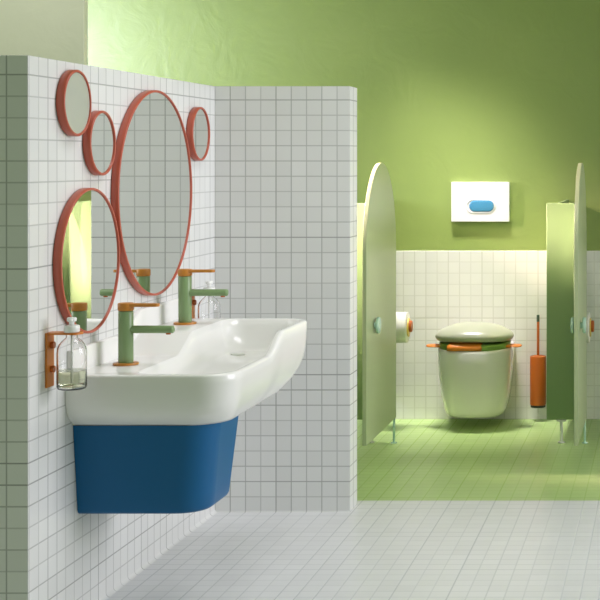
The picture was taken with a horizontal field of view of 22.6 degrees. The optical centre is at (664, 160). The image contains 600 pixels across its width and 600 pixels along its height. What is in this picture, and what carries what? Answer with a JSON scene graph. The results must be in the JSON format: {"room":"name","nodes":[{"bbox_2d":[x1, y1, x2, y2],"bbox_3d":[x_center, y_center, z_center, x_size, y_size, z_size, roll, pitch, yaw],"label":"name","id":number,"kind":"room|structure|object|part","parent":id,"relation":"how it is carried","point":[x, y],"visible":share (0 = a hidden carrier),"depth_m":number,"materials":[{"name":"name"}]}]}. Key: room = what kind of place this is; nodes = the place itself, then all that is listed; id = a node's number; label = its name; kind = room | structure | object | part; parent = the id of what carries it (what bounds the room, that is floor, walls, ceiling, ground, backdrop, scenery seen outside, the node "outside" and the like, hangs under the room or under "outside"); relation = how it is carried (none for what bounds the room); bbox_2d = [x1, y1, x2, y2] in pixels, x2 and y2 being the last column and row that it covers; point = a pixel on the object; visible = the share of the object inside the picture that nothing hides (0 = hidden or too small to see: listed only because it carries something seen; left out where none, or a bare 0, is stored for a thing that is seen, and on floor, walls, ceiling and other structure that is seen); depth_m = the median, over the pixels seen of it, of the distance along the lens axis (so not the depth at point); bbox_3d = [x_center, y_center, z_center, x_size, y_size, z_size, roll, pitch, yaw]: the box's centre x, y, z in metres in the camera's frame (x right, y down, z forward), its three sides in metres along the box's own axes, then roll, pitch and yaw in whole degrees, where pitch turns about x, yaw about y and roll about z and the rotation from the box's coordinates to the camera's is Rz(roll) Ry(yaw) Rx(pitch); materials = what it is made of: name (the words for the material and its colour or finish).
{"room":"public restroom","nodes":[
{"label":"public restroom","id":0,"kind":"room"},
{"bbox_2d":[0,0,87,64],"bbox_3d":[-2.905,-0.025,5.018,1.690,2.350,0.035,0,0,0],"label":"wall","id":1,"kind":"structure","parent":0,"point":[50,29],"depth_m":5.00,"materials":[{"name":"green paint"}]},
{"bbox_2d":[0,55,216,599],"bbox_3d":[-1.521,0.460,3.991,0.118,1.410,1.462,0,0,0],"label":"wall","id":2,"kind":"structure","parent":0,"point":[49,550],"depth_m":3.37,"materials":[{"name":"white tile"}]},
{"bbox_2d":[45,331,83,387],"bbox_3d":[-1.431,0.474,3.368,0.082,0.131,0.048,0,0,0],"label":"bracket","id":3,"kind":"object","parent":2,"relation":"attached to","point":[50,344],"visible":0.96,"depth_m":3.36,"materials":[{"name":"orange metal"}]},
{"bbox_3d":[-1.470,0.474,3.368,0.005,0.131,0.040,0,0,0],"label":"plate","id":4,"kind":"part","parent":3,"relation":"part of","materials":[{"name":"orange ceramic"}]},
{"bbox_3d":[-1.463,0.440,3.370,0.010,0.017,0.017,0,0,0],"label":"screw knob","id":5,"kind":"part","parent":3,"relation":"part of","materials":[{"name":"orange ceramic"}]},
{"bbox_3d":[-1.463,0.497,3.370,0.010,0.017,0.017,0,0,0],"label":"screw knob","id":6,"kind":"part","parent":3,"relation":"part of","materials":[{"name":"orange ceramic"}]},
{"bbox_3d":[-1.431,0.411,3.368,0.081,0.004,0.048,0,0,0],"label":"arm","id":7,"kind":"part","parent":3,"relation":"part of","materials":[{"name":"orange metal"}]},
{"bbox_2d":[56,317,86,390],"bbox_3d":[-1.415,0.459,3.362,0.068,0.171,0.068,0,0,0],"label":"soap bottle","id":8,"kind":"object","parent":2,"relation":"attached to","point":[71,353],"visible":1,"depth_m":3.34,"materials":[{"name":"clear glass"}]},
{"bbox_2d":[56,70,91,135],"bbox_3d":[-1.461,-0.143,3.487,0.021,0.165,0.165,0,0,0],"label":"round mirror","id":9,"kind":"object","parent":2,"relation":"attached to","point":[73,94],"visible":1,"depth_m":3.47,"materials":[{"name":"pink metal"}]},
{"bbox_3d":[-1.457,-0.143,3.487,0.006,0.152,0.152,0,0,0],"label":"glass","id":10,"kind":"part","parent":9,"relation":"part of","materials":[{"name":"white mirror"}]},
{"bbox_2d":[53,188,119,332],"bbox_3d":[-1.461,0.252,3.572,0.021,0.368,0.368,0,0,0],"label":"round mirror","id":11,"kind":"object","parent":2,"relation":"attached to","point":[86,253],"visible":0.92,"depth_m":3.55,"materials":[{"name":"pink metal"}]},
{"bbox_2d":[83,111,115,174],"bbox_3d":[-1.461,-0.046,3.645,0.021,0.168,0.168,0,0,0],"label":"round mirror","id":12,"kind":"object","parent":2,"relation":"attached to","point":[99,139],"visible":0.97,"depth_m":3.63,"materials":[{"name":"pink metal"}]},
{"bbox_3d":[-1.457,-0.046,3.645,0.006,0.154,0.154,0,0,0],"label":"glass","id":13,"kind":"part","parent":12,"relation":"part of","materials":[{"name":"white mirror"}]},
{"bbox_2d":[111,90,191,295],"bbox_3d":[-1.461,0.091,4.037,0.021,0.588,0.588,0,0,0],"label":"round mirror","id":14,"kind":"object","parent":2,"relation":"attached to","point":[151,179],"visible":0.98,"depth_m":3.99,"materials":[{"name":"pink metal"}]},
{"bbox_2d":[73,415,238,513],"bbox_3d":[-1.299,0.773,3.639,0.346,0.229,0.268,0,0,0],"label":"vanity cabinet","id":15,"kind":"object","parent":2,"relation":"attached to","point":[119,469],"visible":0.94,"depth_m":3.52,"materials":[{"name":"blue paint"}]},
{"bbox_2d":[65,298,306,425],"bbox_3d":[-1.268,0.536,3.854,0.409,0.245,0.788,0,0,0],"label":"washbasin","id":16,"kind":"object","parent":2,"relation":"attached to","point":[209,370],"visible":0.94,"depth_m":3.68,"materials":[{"name":"white ceramic"}]},
{"bbox_2d":[113,302,174,365],"bbox_3d":[-1.347,0.447,3.645,0.156,0.160,0.064,0,0,0],"label":"tap","id":17,"kind":"object","parent":16,"relation":"on","point":[126,327],"visible":1,"depth_m":3.63,"materials":[{"name":"green metal"}]},
{"bbox_3d":[-1.393,0.524,3.645,0.064,0.005,0.064,0,0,-41],"label":"plate","id":18,"kind":"part","parent":17,"relation":"part of","materials":[{"name":"orange ceramic"}]},
{"bbox_3d":[-1.353,0.372,3.645,0.092,0.008,0.030,0,0,0],"label":"lever","id":19,"kind":"part","parent":17,"relation":"part of","materials":[{"name":"orange metal"}]},
{"bbox_3d":[-1.327,0.435,3.645,0.114,0.020,0.024,0,0,0],"label":"spout","id":20,"kind":"part","parent":17,"relation":"part of","materials":[{"name":"green metal"}]},
{"bbox_2d":[173,269,228,324],"bbox_3d":[-1.347,0.394,4.095,0.156,0.160,0.064,0,0,0],"label":"tap","id":21,"kind":"object","parent":16,"relation":"on","point":[185,291],"visible":1,"depth_m":4.08,"materials":[{"name":"green metal"}]},
{"bbox_3d":[-1.393,0.471,4.095,0.064,0.005,0.064,0,0,23],"label":"plate","id":22,"kind":"part","parent":21,"relation":"part of","materials":[{"name":"orange metal"}]},
{"bbox_3d":[-1.353,0.320,4.095,0.092,0.008,0.030,0,0,0],"label":"lever","id":23,"kind":"part","parent":21,"relation":"part of","materials":[{"name":"orange metal"}]},
{"bbox_3d":[-1.327,0.383,4.095,0.114,0.020,0.024,0,0,0],"label":"spout","id":24,"kind":"part","parent":21,"relation":"part of","materials":[{"name":"green metal"}]},
{"bbox_2d":[192,296,196,317],"bbox_3d":[-1.431,0.474,4.383,0.082,0.131,0.048,0,0,0],"label":"bracket","id":25,"kind":"object","parent":2,"relation":"attached to","point":[194,302],"visible":0.35,"depth_m":4.38,"materials":[{"name":"orange metal"}]},
{"bbox_3d":[-1.470,0.474,4.383,0.005,0.131,0.040,0,0,0],"label":"plate","id":26,"kind":"part","parent":25,"relation":"part of","materials":[{"name":"orange metal"}]},
{"bbox_2d":[186,107,209,160],"bbox_3d":[-1.461,-0.085,4.418,0.021,0.169,0.169,0,0,0],"label":"round mirror","id":27,"kind":"object","parent":2,"relation":"attached to","point":[198,125],"visible":0.98,"depth_m":4.40,"materials":[{"name":"pink metal"}]},
{"bbox_3d":[-1.457,-0.085,4.418,0.006,0.156,0.156,0,0,0],"label":"glass","id":28,"kind":"part","parent":27,"relation":"part of","materials":[{"name":"white mirror"}]},
{"bbox_2d":[198,281,220,317],"bbox_3d":[-1.415,0.459,4.378,0.068,0.171,0.068,0,0,0],"label":"soap bottle","id":29,"kind":"object","parent":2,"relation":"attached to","point":[208,306],"visible":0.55,"depth_m":4.35,"materials":[{"name":"clear glass"}]},
{"bbox_2d":[215,86,356,512],"bbox_3d":[-1.252,0.460,4.666,0.443,1.410,0.114,0,0,0],"label":"wall","id":30,"kind":"structure","parent":0,"point":[286,156],"depth_m":4.62,"materials":[{"name":"white tile"}]},
{"bbox_2d":[88,0,599,418],"bbox_3d":[-1.025,-0.010,6.354,5.450,2.380,0.153,0,0,0],"label":"wall","id":31,"kind":"structure","parent":0,"point":[448,91],"depth_m":6.28,"materials":[{"name":"green paint"}]},
{"bbox_2d":[426,322,521,417],"bbox_3d":[-0.819,0.895,6.101,0.410,0.404,0.352,0,0,0],"label":"toilet","id":32,"kind":"object","parent":31,"relation":"attached to","point":[476,359],"visible":1,"depth_m":5.96,"materials":[{"name":"white ceramic"}]},
{"bbox_3d":[-0.992,0.794,6.060,0.065,0.014,0.075,0,0,0],"label":"seat handle","id":33,"kind":"part","parent":32,"relation":"part of","materials":[{"name":"orange ceramic"}]},
{"bbox_3d":[-0.819,0.737,6.082,0.336,0.087,0.315,0,0,0],"label":"lid","id":34,"kind":"part","parent":32,"relation":"part of","materials":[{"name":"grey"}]},
{"bbox_3d":[-0.819,0.789,6.074,0.306,0.025,0.283,0,0,0],"label":"seat","id":35,"kind":"part","parent":32,"relation":"part of","materials":[{"name":"green plastic"}]},
{"bbox_3d":[-0.819,0.950,6.101,0.320,0.295,0.352,0,0,0],"label":"bowl","id":36,"kind":"part","parent":32,"relation":"part of","materials":[{"name":"white ceramic"}]},
{"bbox_3d":[-0.646,0.794,6.060,0.065,0.014,0.075,0,0,0],"label":"seat handle","id":37,"kind":"part","parent":32,"relation":"part of","materials":[{"name":"orange ceramic"}]},
{"bbox_2d":[451,182,509,221],"bbox_3d":[-0.818,0.182,6.266,0.258,0.176,0.029,0,0,0],"label":"flush plate","id":38,"kind":"object","parent":31,"relation":"attached to","point":[470,201],"visible":1,"depth_m":6.25,"materials":[{"name":"white plastic"}]},
{"bbox_2d":[530,355,545,407],"bbox_3d":[-0.559,0.975,6.236,0.071,0.226,0.082,0,0,0],"label":"toilet brush holder","id":39,"kind":"object","parent":31,"relation":"attached to","point":[537,364],"visible":1,"depth_m":6.20,"materials":[{"name":"orange ceramic"}]},
{"bbox_2d":[532,315,543,356],"bbox_3d":[-0.559,0.870,6.230,0.058,0.380,0.058,0,0,30],"label":"toilet brush","id":40,"kind":"object","parent":39,"relation":"in","point":[538,316],"visible":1,"depth_m":6.22,"materials":[{"name":"orange plastic"}]},
{"bbox_3d":[-0.559,0.845,6.230,0.011,0.270,0.011,0,0,9],"label":"handle","id":41,"kind":"part","parent":40,"relation":"part of","materials":[{"name":"orange ceramic"}]},
{"bbox_2d":[107,419,599,599],"bbox_3d":[-1.025,1.165,2.640,5.450,0.030,7.280,0,0,0],"label":"floor","id":42,"kind":"structure","parent":0,"point":[376,550],"depth_m":4.35,"materials":[{"name":"white tile"}]},
{"bbox_2d":[357,203,374,442],"bbox_3d":[-1.201,0.661,5.753,0.115,0.978,0.040,0,0,0],"label":"pilaster","id":43,"kind":"object","parent":42,"relation":"on","point":[360,206],"visible":0.22,"depth_m":5.75,"materials":[{"name":"green laminate"}]},
{"bbox_3d":[-1.201,0.613,5.753,0.115,0.884,0.015,0,0,0],"label":"panel","id":44,"kind":"part","parent":43,"relation":"part of","materials":[{"name":"green laminate"}]},
{"bbox_3d":[-1.210,0.613,6.018,0.014,0.884,0.516,0,0,0],"label":"wall","id":45,"kind":"structure","parent":43,"relation":"attached to","visible":0},
{"bbox_2d":[407,318,412,336],"bbox_3d":[-1.140,0.712,6.025,0.124,0.080,0.080,0,0,0],"label":"paper holder","id":46,"kind":"object","parent":45,"relation":"attached to","point":[409,322],"visible":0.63,"depth_m":6.00,"materials":[{"name":"orange plastic"}]},
{"bbox_2d":[396,312,409,342],"bbox_3d":[-1.139,0.712,6.025,0.084,0.131,0.131,0,0,0],"label":"toilet roll","id":47,"kind":"object","parent":46,"relation":"on","point":[401,317],"visible":0.53,"depth_m":5.97,"materials":[{"name":"white paper"}]},
{"bbox_3d":[-1.085,0.707,6.025,0.014,0.050,0.050,0,0,0],"label":"knob","id":48,"kind":"part","parent":46,"relation":"part of","materials":[{"name":"orange plastic"}]},
{"bbox_2d":[362,163,396,445],"bbox_3d":[-1.107,0.579,5.467,0.068,1.142,0.584,0,0,-3],"label":"door","id":49,"kind":"structure","parent":42,"relation":"on","point":[379,225],"depth_m":5.39,"materials":[{"name":"green laminate"}]},
{"bbox_3d":[-1.085,0.620,5.320,0.022,0.062,0.062,0,0,0],"label":"knob","id":50,"kind":"part","parent":49,"relation":"part of","materials":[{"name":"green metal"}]},
{"bbox_3d":[-1.103,1.097,5.742,0.026,0.106,0.026,0,0,0],"label":"pivot post","id":51,"kind":"part","parent":49,"relation":"part of","materials":[{"name":"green metal"}]},
{"bbox_2d":[547,203,574,442],"bbox_3d":[-0.423,0.661,5.753,0.115,0.978,0.040,0,0,0],"label":"partition","id":52,"kind":"object","parent":42,"relation":"on","point":[560,216],"visible":0.99,"depth_m":5.75,"materials":[{"name":"green laminate"}]},
{"bbox_3d":[-0.421,1.103,5.753,0.040,0.095,0.040,0,0,0],"label":"leg","id":53,"kind":"part","parent":52,"relation":"part of","materials":[{"name":"silver metal"}]},
{"bbox_3d":[-0.432,0.613,6.018,0.014,0.884,0.516,0,0,0],"label":"wall","id":54,"kind":"structure","parent":52,"relation":"attached to","visible":0},
{"bbox_2d":[590,318,593,336],"bbox_3d":[-0.363,0.712,6.025,0.124,0.080,0.080,0,0,0],"label":"paper holder","id":55,"kind":"object","parent":54,"relation":"attached to","point":[591,321],"visible":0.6,"depth_m":6.00,"materials":[{"name":"orange plastic"}]},
{"bbox_2d":[587,312,589,342],"bbox_3d":[-0.361,0.712,6.025,0.084,0.131,0.131,0,0,0],"label":"toilet roll","id":56,"kind":"object","parent":55,"relation":"on","point":[588,313],"visible":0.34,"depth_m":5.98,"materials":[{"name":"white paper"}]},
{"bbox_3d":[-0.307,0.707,6.025,0.014,0.050,0.050,0,0,0],"label":"knob","id":57,"kind":"part","parent":55,"relation":"part of","materials":[{"name":"orange plastic"}]},
{"bbox_2d":[570,163,587,445],"bbox_3d":[-0.330,0.579,5.467,0.068,1.142,0.584,0,0,-3],"label":"door","id":58,"kind":"structure","parent":42,"relation":"on","point":[578,324],"depth_m":5.33,"materials":[{"name":"green laminate"}]},
{"bbox_3d":[-0.343,0.620,5.320,0.022,0.062,0.062,0,0,0],"label":"knob","id":59,"kind":"part","parent":58,"relation":"part of","materials":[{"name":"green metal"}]},
{"bbox_3d":[-0.307,0.620,5.320,0.022,0.062,0.062,0,0,0],"label":"knob","id":60,"kind":"part","parent":58,"relation":"part of","materials":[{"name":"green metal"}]},
{"bbox_3d":[-0.325,1.097,5.742,0.026,0.106,0.026,0,0,0],"label":"pivot post","id":61,"kind":"part","parent":58,"relation":"part of","materials":[{"name":"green metal"}]}
]}

